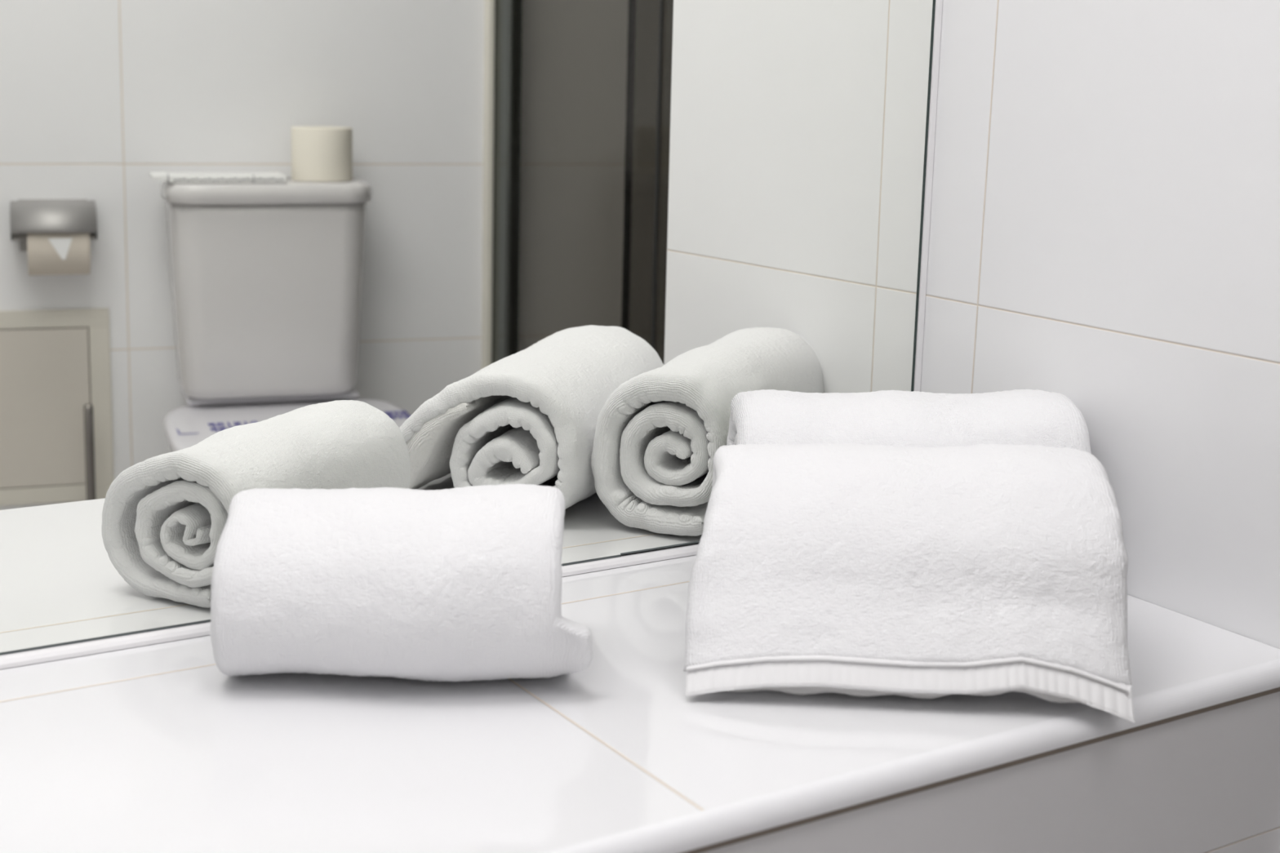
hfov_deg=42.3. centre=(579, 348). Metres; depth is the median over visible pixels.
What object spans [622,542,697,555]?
wall
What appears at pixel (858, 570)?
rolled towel
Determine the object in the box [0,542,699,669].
trim
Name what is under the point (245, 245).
wall mirror
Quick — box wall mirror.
[0,0,935,655]
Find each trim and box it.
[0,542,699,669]
[913,0,942,391]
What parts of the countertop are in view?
edge trim, panel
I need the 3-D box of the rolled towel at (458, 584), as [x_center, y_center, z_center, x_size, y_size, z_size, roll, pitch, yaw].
[-0.108,0.148,1.060,0.236,0.118,0.144,1,10,-1]
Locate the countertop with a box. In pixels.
[0,542,1279,852]
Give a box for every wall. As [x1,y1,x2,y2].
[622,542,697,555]
[920,0,1279,648]
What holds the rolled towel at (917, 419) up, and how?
on the countertop
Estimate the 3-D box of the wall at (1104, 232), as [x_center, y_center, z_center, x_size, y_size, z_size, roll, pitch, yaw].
[0.909,-0.341,1.583,1.250,2.150,0.518,-5,12,-31]
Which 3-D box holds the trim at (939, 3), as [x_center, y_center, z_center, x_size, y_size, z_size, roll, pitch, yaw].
[0.301,-0.443,1.357,0.006,1.200,0.019,-5,12,-31]
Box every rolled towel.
[210,484,592,681]
[683,443,1134,723]
[726,389,1091,453]

